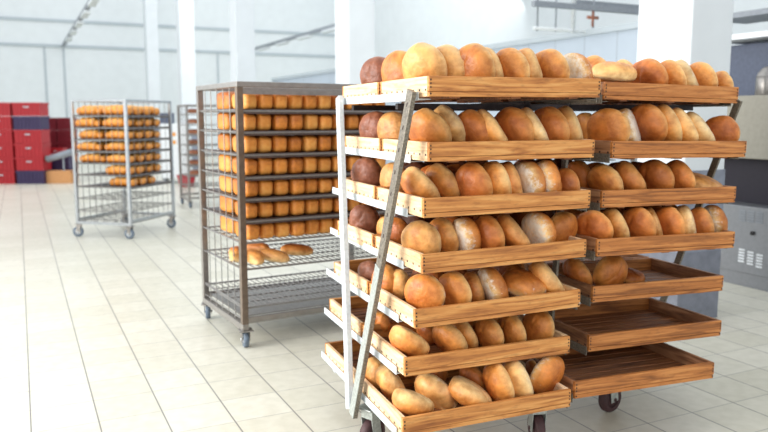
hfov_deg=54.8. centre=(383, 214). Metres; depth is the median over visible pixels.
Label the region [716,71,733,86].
round loaf
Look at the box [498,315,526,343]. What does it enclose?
round loaf
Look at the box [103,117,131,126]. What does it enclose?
loaf
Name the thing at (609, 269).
round loaf
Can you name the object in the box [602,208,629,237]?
round loaf
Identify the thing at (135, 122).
loaf
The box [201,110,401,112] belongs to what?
wire shelf
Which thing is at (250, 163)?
loaf
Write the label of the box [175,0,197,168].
column
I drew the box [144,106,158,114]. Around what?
loaf
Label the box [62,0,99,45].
track
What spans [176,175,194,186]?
tub
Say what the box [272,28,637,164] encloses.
wall partition
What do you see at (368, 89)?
wooden tray
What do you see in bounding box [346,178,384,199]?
wooden tray
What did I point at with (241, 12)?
column
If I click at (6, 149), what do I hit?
plastic crate
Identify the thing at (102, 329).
floor
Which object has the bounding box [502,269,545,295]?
round loaf
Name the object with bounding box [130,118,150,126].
loaf
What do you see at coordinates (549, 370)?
round loaf
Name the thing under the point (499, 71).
round loaf
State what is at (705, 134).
round loaf
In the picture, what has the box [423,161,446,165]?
round loaf
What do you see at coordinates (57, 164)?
plastic crate
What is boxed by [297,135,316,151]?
loaf
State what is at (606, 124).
round loaf
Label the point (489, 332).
round loaf
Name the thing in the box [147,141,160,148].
loaf
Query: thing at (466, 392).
round loaf
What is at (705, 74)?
round loaf
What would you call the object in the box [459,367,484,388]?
round loaf
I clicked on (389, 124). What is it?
round loaf
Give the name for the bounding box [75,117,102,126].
loaf
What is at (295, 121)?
loaf
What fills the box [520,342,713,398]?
wooden tray
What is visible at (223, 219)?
loaf
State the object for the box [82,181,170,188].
wire shelf
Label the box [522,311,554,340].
round loaf
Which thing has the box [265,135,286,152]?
loaf
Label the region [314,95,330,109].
loaf
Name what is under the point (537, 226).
round loaf
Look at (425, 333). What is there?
round loaf
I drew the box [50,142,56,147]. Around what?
plastic crate
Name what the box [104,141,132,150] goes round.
loaf
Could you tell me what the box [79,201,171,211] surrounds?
wire shelf
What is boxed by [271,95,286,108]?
loaf
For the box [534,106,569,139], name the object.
round loaf
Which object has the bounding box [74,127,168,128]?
wire shelf
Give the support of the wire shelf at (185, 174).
attached to the wire rack at (188, 198)
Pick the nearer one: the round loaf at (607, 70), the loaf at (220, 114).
the round loaf at (607, 70)
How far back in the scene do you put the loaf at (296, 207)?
4.98 m
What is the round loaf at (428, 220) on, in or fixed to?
on the wooden tray at (360, 236)
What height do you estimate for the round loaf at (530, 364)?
0.100 m
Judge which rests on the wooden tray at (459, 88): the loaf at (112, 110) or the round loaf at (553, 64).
the round loaf at (553, 64)
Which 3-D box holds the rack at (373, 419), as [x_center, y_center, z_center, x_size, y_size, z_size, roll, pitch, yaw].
[0.701,0.205,3.763,1.971,1.620,1.263,-3,8,-21]
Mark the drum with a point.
(761, 83)
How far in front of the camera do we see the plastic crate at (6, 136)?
16.72 m
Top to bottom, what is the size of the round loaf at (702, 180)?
0.107 m
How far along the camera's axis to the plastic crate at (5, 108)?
16.64 m
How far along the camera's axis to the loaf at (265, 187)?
4.85 m
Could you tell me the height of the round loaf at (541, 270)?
0.184 m
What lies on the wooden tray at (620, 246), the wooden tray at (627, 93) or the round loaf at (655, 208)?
the round loaf at (655, 208)
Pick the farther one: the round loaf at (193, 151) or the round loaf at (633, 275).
the round loaf at (193, 151)
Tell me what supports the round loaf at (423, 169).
on the wooden tray at (445, 207)
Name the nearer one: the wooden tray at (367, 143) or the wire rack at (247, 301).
the wooden tray at (367, 143)
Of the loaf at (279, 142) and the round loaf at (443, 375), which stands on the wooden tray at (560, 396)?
the round loaf at (443, 375)
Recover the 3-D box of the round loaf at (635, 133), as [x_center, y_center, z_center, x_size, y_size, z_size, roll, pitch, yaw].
[1.131,-0.390,3.450,0.130,0.205,0.210,4,8,26]
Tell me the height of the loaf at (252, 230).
0.119 m
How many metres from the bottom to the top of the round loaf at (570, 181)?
0.152 m
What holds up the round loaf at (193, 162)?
on the wire rack at (188, 198)
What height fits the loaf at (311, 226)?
0.124 m
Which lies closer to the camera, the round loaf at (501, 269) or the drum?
the round loaf at (501, 269)
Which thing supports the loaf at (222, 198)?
on the wire rack at (247, 301)
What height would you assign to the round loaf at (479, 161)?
0.170 m
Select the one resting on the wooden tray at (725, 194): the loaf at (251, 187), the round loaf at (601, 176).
the round loaf at (601, 176)
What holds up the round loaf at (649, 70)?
on the wooden tray at (627, 93)
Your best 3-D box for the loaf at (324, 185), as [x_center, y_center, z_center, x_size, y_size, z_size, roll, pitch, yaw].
[-0.450,-0.210,5.172,0.097,0.112,0.258,-4,9,-30]
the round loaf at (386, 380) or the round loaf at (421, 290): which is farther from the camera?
the round loaf at (386, 380)
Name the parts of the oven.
panel, panel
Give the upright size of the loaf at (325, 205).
0.124 m
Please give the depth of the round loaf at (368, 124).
3.60 m
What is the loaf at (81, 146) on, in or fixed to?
on the wire rack at (126, 220)
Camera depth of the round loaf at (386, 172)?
3.39 m
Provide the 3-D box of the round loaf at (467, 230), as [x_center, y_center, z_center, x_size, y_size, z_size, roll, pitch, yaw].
[0.349,0.099,3.140,0.112,0.177,0.181,-2,8,-16]
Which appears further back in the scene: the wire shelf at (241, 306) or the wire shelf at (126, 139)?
the wire shelf at (126, 139)
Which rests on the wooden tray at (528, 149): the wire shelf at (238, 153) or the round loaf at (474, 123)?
the round loaf at (474, 123)
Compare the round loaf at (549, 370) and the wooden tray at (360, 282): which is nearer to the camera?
the round loaf at (549, 370)
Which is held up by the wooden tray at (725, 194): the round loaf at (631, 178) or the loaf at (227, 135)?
the round loaf at (631, 178)
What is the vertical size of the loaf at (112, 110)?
0.135 m
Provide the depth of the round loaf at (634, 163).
3.82 m
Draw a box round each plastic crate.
[0,103,12,115]
[0,116,13,129]
[0,130,14,142]
[0,143,16,156]
[0,157,15,169]
[0,170,16,183]
[11,102,48,115]
[12,116,49,129]
[13,130,50,142]
[14,143,50,156]
[15,157,51,170]
[16,169,52,183]
[46,118,56,129]
[50,130,57,141]
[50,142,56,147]
[51,148,66,153]
[51,156,72,168]
[56,118,76,129]
[56,130,77,141]
[56,142,77,153]
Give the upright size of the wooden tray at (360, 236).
0.095 m
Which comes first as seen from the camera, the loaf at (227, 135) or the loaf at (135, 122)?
the loaf at (227, 135)
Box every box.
[46,170,77,182]
[730,42,767,95]
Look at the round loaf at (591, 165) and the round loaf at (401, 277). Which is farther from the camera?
the round loaf at (591, 165)
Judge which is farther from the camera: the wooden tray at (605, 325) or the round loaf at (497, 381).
the wooden tray at (605, 325)
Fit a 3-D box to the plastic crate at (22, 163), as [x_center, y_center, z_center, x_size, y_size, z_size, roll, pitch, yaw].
[-8.027,-1.164,16.993,0.636,0.298,0.484,0,7,-1]
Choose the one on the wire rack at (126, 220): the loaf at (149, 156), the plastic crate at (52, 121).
the loaf at (149, 156)
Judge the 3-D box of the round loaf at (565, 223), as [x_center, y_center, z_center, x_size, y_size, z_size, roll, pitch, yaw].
[0.800,0.073,3.323,0.172,0.169,0.101,-7,10,-43]
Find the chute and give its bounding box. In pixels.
[45,149,71,170]
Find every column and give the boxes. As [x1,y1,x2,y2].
[143,0,160,153]
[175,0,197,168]
[229,0,255,81]
[335,0,374,83]
[637,0,733,317]
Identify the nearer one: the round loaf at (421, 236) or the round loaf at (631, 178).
the round loaf at (421, 236)
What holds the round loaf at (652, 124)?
on the wooden tray at (628, 150)
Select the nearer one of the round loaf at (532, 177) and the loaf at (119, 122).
the round loaf at (532, 177)
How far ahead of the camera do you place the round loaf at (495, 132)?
3.04 m
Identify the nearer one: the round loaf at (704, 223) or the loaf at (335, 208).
the round loaf at (704, 223)
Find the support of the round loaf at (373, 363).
on the wooden tray at (560, 396)
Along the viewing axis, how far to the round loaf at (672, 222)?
3.43 m
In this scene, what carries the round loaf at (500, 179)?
on the wooden tray at (445, 207)
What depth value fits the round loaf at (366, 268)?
3.51 m
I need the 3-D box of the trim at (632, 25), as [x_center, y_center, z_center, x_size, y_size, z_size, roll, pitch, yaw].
[0.090,-3.183,15.577,0.203,0.080,15.600,-4,8,-26]
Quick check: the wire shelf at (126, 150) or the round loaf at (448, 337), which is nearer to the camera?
the round loaf at (448, 337)
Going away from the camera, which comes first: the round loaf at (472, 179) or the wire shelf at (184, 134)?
the round loaf at (472, 179)
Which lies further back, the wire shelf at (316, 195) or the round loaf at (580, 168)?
the wire shelf at (316, 195)
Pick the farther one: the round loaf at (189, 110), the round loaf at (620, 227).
the round loaf at (189, 110)
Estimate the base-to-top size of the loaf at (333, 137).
0.122 m
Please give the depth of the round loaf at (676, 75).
3.48 m
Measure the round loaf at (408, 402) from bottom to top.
0.131 m
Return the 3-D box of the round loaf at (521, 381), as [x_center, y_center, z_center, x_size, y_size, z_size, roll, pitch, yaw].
[0.574,0.720,3.212,0.130,0.190,0.192,-2,8,-12]
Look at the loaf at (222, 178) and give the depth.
5.09 m
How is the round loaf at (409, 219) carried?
on the wooden tray at (360, 236)
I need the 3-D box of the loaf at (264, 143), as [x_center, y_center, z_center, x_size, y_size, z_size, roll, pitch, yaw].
[-0.826,-0.466,4.927,0.097,0.113,0.258,-4,8,-29]
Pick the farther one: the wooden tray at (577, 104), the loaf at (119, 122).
the loaf at (119, 122)
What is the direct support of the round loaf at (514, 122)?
on the wooden tray at (528, 149)
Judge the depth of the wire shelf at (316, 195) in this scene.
4.95 m
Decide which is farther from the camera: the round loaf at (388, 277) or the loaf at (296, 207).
the loaf at (296, 207)
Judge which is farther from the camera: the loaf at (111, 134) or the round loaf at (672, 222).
the loaf at (111, 134)
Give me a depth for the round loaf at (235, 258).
4.91 m
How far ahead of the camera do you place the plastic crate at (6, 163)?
16.80 m
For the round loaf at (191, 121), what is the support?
on the wire rack at (188, 198)
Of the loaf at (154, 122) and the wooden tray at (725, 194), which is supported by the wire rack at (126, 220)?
the loaf at (154, 122)
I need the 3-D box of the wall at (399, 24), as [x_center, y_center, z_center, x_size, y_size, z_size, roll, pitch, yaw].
[6.078,-5.090,15.817,0.301,9.000,36.000,-4,8,-26]
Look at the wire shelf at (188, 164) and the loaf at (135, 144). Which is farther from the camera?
the wire shelf at (188, 164)
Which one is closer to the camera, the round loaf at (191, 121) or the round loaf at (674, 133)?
the round loaf at (674, 133)
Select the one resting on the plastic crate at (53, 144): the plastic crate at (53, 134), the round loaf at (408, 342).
the plastic crate at (53, 134)
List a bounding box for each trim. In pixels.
[0,16,334,35]
[0,42,334,57]
[43,47,48,111]
[62,48,67,117]
[217,53,219,133]
[271,21,637,80]
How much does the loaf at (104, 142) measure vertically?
0.120 m
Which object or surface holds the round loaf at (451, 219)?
on the wooden tray at (574, 247)
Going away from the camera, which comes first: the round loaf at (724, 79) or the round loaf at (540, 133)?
the round loaf at (540, 133)
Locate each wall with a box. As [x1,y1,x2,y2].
[0,0,334,157]
[375,0,767,57]
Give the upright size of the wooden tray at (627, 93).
0.094 m
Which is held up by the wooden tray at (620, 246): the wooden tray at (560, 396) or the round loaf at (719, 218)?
the round loaf at (719, 218)
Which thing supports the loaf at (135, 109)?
on the wire rack at (126, 220)
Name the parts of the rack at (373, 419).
upright post, rail, rail, rail, rail, rail, rail, slanted post, rail, rail, post, rail, rail, rail, rail, rail, rail, rail, slanted post, rail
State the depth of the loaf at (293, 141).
4.93 m
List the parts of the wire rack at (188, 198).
post, wire panel, post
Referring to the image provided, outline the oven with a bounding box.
[720,95,767,291]
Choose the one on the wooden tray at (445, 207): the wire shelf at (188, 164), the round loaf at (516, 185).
the round loaf at (516, 185)
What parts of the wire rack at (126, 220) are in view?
post, wire panel, wire panel, post, post, wire panel, post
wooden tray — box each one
[325,339,374,382]
[329,296,394,337]
[334,258,479,295]
[337,216,394,247]
[342,82,509,102]
[345,136,392,150]
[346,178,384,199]
[362,360,570,431]
[363,314,569,376]
[369,271,579,328]
[375,235,585,273]
[377,186,590,217]
[380,76,600,100]
[382,138,594,161]
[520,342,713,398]
[524,254,648,269]
[546,297,721,351]
[548,258,723,302]
[575,230,734,256]
[577,104,640,104]
[580,185,735,207]
[594,140,746,159]
[600,82,738,104]
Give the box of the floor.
[0,156,767,431]
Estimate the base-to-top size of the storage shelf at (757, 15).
0.800 m
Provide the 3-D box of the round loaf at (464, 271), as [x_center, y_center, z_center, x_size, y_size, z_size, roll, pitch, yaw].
[0.310,0.289,3.404,0.164,0.164,0.092,6,10,39]
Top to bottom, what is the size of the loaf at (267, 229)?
0.114 m
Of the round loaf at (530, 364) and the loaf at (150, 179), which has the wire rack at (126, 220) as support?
the loaf at (150, 179)
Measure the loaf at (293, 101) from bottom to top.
0.117 m
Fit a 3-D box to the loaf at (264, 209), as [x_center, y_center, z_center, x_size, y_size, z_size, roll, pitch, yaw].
[-0.828,-0.044,4.977,0.098,0.116,0.258,-4,9,-30]
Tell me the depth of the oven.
6.59 m
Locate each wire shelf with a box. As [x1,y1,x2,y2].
[74,116,168,116]
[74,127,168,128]
[76,138,169,140]
[76,160,170,164]
[77,171,169,176]
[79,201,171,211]
[81,191,171,200]
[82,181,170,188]
[82,212,171,223]
[91,149,169,152]
[181,182,218,186]
[183,144,217,145]
[183,153,219,156]
[183,163,217,166]
[184,134,218,135]
[184,173,220,176]
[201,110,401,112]
[202,131,358,133]
[203,151,336,156]
[203,171,350,178]
[204,189,338,200]
[205,208,384,222]
[205,225,334,243]
[206,237,375,270]
[207,269,354,308]
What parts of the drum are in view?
lid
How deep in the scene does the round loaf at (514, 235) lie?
3.12 m
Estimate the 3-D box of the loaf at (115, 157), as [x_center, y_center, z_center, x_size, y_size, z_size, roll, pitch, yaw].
[-3.288,-0.696,9.236,0.378,0.119,0.182,3,8,20]
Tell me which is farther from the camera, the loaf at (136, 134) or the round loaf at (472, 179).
the loaf at (136, 134)
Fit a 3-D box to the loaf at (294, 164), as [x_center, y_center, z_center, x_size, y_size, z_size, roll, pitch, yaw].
[-0.639,-0.340,5.047,0.097,0.122,0.258,-4,9,-31]
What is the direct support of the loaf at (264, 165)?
on the wire rack at (247, 301)
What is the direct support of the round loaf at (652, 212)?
on the wooden tray at (620, 246)
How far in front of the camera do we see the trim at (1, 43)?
28.09 m
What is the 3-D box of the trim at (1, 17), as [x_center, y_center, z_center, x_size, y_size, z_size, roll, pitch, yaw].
[-10.316,-7.115,27.631,18.400,0.100,0.064,-4,8,-26]
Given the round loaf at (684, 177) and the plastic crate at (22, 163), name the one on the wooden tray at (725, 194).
the round loaf at (684, 177)
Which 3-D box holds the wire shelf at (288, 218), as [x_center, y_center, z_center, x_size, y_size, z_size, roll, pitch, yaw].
[-0.591,-0.033,5.412,1.230,0.013,0.828,-4,9,-30]
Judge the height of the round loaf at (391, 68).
0.204 m
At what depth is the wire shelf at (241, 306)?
5.34 m
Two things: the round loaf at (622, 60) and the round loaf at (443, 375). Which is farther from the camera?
the round loaf at (622, 60)
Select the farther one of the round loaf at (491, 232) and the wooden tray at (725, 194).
the wooden tray at (725, 194)
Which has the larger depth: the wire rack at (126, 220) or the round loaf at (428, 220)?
the wire rack at (126, 220)
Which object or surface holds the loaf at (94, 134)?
on the wire rack at (126, 220)
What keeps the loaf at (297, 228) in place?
on the wire rack at (247, 301)
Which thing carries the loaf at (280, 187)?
on the wire rack at (247, 301)
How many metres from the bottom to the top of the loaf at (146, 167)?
0.120 m
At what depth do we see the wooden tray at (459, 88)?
2.94 m
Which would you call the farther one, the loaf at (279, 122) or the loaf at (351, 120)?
the loaf at (351, 120)
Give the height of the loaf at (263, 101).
0.122 m
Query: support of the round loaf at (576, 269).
on the wooden tray at (662, 278)
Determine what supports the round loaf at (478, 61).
on the wooden tray at (459, 88)
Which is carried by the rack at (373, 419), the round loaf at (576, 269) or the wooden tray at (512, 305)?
the wooden tray at (512, 305)
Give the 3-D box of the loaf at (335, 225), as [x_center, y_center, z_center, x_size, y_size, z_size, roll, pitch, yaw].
[-0.359,0.059,5.276,0.097,0.118,0.258,-4,8,-27]
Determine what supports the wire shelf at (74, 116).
attached to the wire rack at (126, 220)
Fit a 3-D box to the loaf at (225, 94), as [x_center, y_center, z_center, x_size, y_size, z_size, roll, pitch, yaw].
[-1.077,-0.780,5.103,0.101,0.127,0.258,-5,9,-31]
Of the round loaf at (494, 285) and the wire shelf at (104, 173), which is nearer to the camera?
the round loaf at (494, 285)
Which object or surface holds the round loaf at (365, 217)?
on the wooden tray at (360, 236)
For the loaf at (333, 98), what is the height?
0.120 m
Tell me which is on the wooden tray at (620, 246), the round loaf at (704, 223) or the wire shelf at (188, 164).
the round loaf at (704, 223)
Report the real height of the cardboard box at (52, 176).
0.284 m
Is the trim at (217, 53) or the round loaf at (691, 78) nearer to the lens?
the round loaf at (691, 78)
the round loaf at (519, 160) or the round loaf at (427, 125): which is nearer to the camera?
the round loaf at (427, 125)
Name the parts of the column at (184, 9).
skirting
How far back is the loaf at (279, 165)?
4.88 m
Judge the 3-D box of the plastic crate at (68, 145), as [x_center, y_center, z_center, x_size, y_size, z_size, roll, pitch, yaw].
[-7.851,-1.639,18.385,0.360,0.292,0.444,0,7,-2]
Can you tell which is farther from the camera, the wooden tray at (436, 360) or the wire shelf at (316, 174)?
the wire shelf at (316, 174)
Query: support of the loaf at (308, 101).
on the wire rack at (247, 301)
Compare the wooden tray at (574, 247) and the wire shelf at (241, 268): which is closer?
the wooden tray at (574, 247)
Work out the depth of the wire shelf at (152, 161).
9.29 m
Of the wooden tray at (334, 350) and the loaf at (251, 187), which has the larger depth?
the loaf at (251, 187)
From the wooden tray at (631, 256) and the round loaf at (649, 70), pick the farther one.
the wooden tray at (631, 256)
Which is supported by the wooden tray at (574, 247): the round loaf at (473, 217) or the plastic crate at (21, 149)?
the round loaf at (473, 217)
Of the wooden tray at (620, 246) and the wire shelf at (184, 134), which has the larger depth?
the wire shelf at (184, 134)
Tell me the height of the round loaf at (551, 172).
0.189 m
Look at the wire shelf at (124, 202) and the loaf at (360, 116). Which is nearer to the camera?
the loaf at (360, 116)
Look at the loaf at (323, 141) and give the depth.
5.03 m
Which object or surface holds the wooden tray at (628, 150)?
on the rack at (373, 419)
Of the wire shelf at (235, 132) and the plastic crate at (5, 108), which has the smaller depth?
the wire shelf at (235, 132)
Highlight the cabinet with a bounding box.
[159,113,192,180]
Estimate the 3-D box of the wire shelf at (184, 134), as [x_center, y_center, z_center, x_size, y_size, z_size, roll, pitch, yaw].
[-3.045,-1.354,12.666,0.760,0.013,0.702,-4,8,-26]
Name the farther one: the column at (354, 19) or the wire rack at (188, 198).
the wire rack at (188, 198)
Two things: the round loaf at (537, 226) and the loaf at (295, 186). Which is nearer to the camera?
the round loaf at (537, 226)
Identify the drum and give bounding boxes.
[755,66,767,94]
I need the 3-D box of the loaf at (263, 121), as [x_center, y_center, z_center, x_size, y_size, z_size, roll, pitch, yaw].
[-0.828,-0.615,4.910,0.097,0.123,0.258,-4,9,-29]
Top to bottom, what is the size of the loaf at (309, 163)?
0.130 m
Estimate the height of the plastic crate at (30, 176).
0.298 m
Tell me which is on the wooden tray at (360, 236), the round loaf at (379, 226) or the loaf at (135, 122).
the round loaf at (379, 226)
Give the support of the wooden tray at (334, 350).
on the rack at (373, 419)
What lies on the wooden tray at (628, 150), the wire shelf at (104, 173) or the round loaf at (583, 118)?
the round loaf at (583, 118)
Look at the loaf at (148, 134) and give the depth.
9.51 m
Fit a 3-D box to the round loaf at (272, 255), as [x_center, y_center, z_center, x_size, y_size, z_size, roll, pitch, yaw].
[-0.753,0.281,5.042,0.240,0.090,0.116,2,8,18]
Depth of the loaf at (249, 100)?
4.73 m
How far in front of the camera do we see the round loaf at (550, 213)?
3.97 m
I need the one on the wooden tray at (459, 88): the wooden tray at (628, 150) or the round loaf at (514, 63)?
the round loaf at (514, 63)
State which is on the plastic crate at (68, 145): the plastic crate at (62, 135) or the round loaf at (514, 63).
the plastic crate at (62, 135)
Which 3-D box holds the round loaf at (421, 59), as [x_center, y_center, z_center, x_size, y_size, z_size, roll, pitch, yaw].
[0.161,-0.589,2.996,0.136,0.206,0.206,-7,10,-43]
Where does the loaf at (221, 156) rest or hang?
on the wire rack at (247, 301)
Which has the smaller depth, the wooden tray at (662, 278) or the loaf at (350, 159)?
the wooden tray at (662, 278)
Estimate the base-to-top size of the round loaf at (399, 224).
0.143 m
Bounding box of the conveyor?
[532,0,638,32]
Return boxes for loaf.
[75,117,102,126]
[76,105,103,114]
[77,141,104,150]
[79,129,105,138]
[80,153,106,162]
[94,141,109,149]
[103,104,131,114]
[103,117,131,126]
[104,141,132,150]
[105,165,134,174]
[106,129,132,138]
[106,153,133,162]
[109,177,137,186]
[120,141,141,150]
[122,153,143,161]
[127,105,140,114]
[128,118,141,126]
[128,130,142,138]
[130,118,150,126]
[132,165,143,173]
[132,176,145,184]
[136,106,150,114]
[136,129,151,137]
[136,141,152,149]
[138,152,152,160]
[141,164,152,172]
[141,175,155,183]
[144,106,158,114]
[146,118,159,126]
[147,129,159,137]
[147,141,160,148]
[147,152,160,159]
[147,163,160,171]
[188,109,196,112]
[188,119,196,123]
[189,129,196,133]
[189,139,197,143]
[189,149,197,153]
[190,160,197,164]
[190,170,198,174]
[217,91,234,108]
[218,112,234,129]
[218,133,235,150]
[219,154,235,172]
[219,175,234,192]
[220,195,236,212]
[221,216,235,232]
[229,246,238,255]
[229,251,247,262]
[232,93,256,108]
[232,114,255,130]
[232,135,256,152]
[232,157,256,175]
[233,178,257,196]
[235,201,256,218]
[235,221,259,239]
[247,243,269,250]
[247,249,263,264]
[253,114,270,130]
[255,94,272,108]
[255,135,271,152]
[255,158,271,174]
[256,202,272,217]
[257,180,272,195]
[259,223,273,238]
[259,248,289,262]
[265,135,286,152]
[269,114,287,130]
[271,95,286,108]
[271,157,286,174]
[271,179,287,195]
[272,201,288,215]
[273,222,289,236]
[280,243,312,255]
[284,135,300,151]
[285,114,302,129]
[285,157,302,173]
[286,95,301,108]
[286,179,304,194]
[288,200,303,215]
[288,221,304,235]
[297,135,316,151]
[301,95,316,108]
[301,114,317,129]
[301,156,316,172]
[304,178,316,193]
[304,199,318,213]
[304,219,318,234]
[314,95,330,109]
[314,135,330,150]
[315,156,330,172]
[316,114,331,129]
[316,177,331,192]
[318,198,332,212]
[318,218,332,232]
[327,156,337,171]
[328,96,344,109]
[328,114,344,129]
[329,135,336,150]
[329,177,338,191]
[332,197,338,212]
[332,218,339,229]
[344,104,358,109]
[344,114,358,129]
[345,155,359,171]
[347,198,359,210]
[349,204,379,233]
[351,157,381,185]
[356,114,365,129]
[358,260,375,280]
[359,111,384,137]
[360,56,384,83]
[365,357,382,388]
[371,264,393,293]
[373,158,385,167]
[375,311,390,331]
[375,364,405,399]
[376,217,383,233]
[377,111,402,137]
[380,162,404,192]
[381,50,406,80]
[389,325,429,356]
[390,217,406,244]
[392,269,409,298]
[392,388,433,415]
[395,213,424,224]
[400,166,440,197]
[401,220,440,253]
[402,42,446,91]
[403,159,424,169]
[404,273,445,308]
[409,108,451,141]
[411,270,442,279]
[414,371,447,381]
[414,373,457,409]
[416,326,433,344]
[421,165,430,172]
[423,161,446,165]
[425,163,459,196]
[425,217,435,222]
[430,217,458,251]
[432,324,467,351]
[434,105,465,141]
[436,44,464,75]
[436,216,460,222]
[439,271,471,304]
[443,269,467,275]
[445,161,466,165]
[446,164,461,174]
[448,376,491,405]
[452,217,481,250]
[453,322,478,348]
[455,162,492,195]
[458,109,488,140]
[459,43,495,76]
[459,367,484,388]
[461,214,483,220]
[464,272,484,301]
[466,160,487,163]
[474,215,504,248]
[475,318,503,346]
[477,109,507,140]
[478,267,508,299]
[482,161,511,193]
[482,363,514,400]
[484,213,508,218]
[485,47,503,76]
[493,263,524,274]
[495,107,533,140]
[496,48,529,92]
[496,214,530,245]
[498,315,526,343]
[501,161,522,193]
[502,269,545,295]
[502,361,533,397]
[505,265,522,271]
[509,212,529,227]
[514,159,536,163]
[514,160,545,192]
[519,48,542,92]
[521,107,548,139]
[521,211,555,243]
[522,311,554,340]
[525,359,536,376]
[528,261,564,292]
[530,355,564,393]
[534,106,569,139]
[536,49,569,92]
[536,159,558,169]
[537,160,561,191]
[538,210,554,217]
[551,211,577,241]
[554,159,571,168]
[555,209,582,217]
[558,106,582,139]
[559,168,579,190]
[562,258,592,284]
[564,53,592,78]
[568,160,590,187]
[577,113,591,138]
[577,210,613,238]
[587,55,611,81]
[587,108,630,140]
[587,162,602,168]
[587,164,623,189]
[592,61,636,81]
[592,256,627,284]
[601,207,624,214]
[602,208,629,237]
[612,161,646,189]
[617,59,632,82]
[619,108,640,140]
[622,207,656,236]
[624,268,644,282]
[631,104,667,140]
[631,161,642,167]
[632,58,668,96]
[636,159,674,188]
[642,205,662,211]
[645,207,662,234]
[656,104,682,140]
[656,206,685,234]
[661,59,686,97]
[666,160,695,187]
[672,108,698,140]
[676,59,698,84]
[676,205,696,233]
[687,111,715,140]
[690,62,717,98]
[691,207,714,232]
[693,172,722,186]
[704,205,727,231]
[706,115,739,140]
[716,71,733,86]
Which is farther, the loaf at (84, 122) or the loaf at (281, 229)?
the loaf at (84, 122)
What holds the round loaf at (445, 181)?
on the wooden tray at (445, 207)
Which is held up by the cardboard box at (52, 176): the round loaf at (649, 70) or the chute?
the chute
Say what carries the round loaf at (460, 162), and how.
on the wooden tray at (367, 190)
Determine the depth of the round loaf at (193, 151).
12.35 m
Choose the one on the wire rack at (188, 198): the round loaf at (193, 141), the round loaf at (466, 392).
the round loaf at (193, 141)
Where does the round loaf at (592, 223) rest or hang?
on the wooden tray at (620, 246)
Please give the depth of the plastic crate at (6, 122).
16.68 m
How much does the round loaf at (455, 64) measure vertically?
0.199 m
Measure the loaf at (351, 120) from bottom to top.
0.115 m
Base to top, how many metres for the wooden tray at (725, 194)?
0.096 m
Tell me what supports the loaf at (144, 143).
on the wire rack at (126, 220)
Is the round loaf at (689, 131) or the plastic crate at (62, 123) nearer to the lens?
the round loaf at (689, 131)
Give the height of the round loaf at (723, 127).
0.184 m
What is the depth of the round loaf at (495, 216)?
3.44 m
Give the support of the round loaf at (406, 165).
on the wooden tray at (367, 190)
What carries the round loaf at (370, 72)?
on the wooden tray at (368, 89)
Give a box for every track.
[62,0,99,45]
[255,24,334,50]
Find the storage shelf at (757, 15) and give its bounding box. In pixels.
[731,8,767,44]
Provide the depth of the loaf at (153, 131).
9.73 m
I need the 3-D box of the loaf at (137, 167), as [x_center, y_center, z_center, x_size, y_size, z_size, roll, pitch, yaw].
[-3.242,-0.582,9.434,0.378,0.134,0.181,2,8,15]
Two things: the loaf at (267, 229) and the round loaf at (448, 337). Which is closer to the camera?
the round loaf at (448, 337)
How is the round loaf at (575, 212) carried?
on the wooden tray at (620, 246)
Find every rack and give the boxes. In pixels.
[69,99,175,238]
[177,105,220,207]
[196,81,404,346]
[321,89,742,431]
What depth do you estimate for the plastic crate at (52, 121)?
18.15 m
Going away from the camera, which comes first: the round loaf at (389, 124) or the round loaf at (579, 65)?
the round loaf at (579, 65)
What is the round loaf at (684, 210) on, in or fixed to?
on the wooden tray at (620, 246)
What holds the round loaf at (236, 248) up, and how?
on the wire rack at (247, 301)
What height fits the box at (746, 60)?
0.500 m
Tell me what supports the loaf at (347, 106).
on the wire rack at (247, 301)
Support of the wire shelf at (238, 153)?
attached to the wire rack at (247, 301)
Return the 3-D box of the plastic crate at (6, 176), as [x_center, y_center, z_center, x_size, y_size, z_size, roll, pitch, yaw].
[-8.703,-0.863,17.053,0.636,0.298,0.484,0,7,-1]
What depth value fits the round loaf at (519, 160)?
4.04 m
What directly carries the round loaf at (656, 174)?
on the wooden tray at (725, 194)
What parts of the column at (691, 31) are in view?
skirting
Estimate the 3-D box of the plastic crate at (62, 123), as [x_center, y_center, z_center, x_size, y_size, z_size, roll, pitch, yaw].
[-7.851,-2.239,18.347,0.360,0.292,0.444,0,7,-2]
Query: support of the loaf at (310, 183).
on the wire rack at (247, 301)
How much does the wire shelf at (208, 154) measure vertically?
0.013 m
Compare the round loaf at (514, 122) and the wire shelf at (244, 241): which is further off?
the wire shelf at (244, 241)
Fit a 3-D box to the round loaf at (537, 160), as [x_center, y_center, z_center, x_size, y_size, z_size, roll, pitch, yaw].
[0.886,-0.228,4.109,0.169,0.173,0.091,6,10,38]
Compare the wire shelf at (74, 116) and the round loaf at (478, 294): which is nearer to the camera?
the round loaf at (478, 294)
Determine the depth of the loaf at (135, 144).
9.32 m
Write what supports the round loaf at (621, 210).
on the wooden tray at (620, 246)
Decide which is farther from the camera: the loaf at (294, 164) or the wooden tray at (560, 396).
the loaf at (294, 164)
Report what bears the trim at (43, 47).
attached to the wall at (90, 73)
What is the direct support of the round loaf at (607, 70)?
on the wooden tray at (627, 93)
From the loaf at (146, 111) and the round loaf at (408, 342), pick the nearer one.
the round loaf at (408, 342)
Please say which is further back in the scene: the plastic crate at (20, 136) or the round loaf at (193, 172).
the plastic crate at (20, 136)
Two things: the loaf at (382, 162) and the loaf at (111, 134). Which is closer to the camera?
the loaf at (382, 162)
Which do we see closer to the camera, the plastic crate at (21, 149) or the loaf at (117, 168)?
the loaf at (117, 168)
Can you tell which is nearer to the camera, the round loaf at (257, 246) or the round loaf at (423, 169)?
the round loaf at (423, 169)

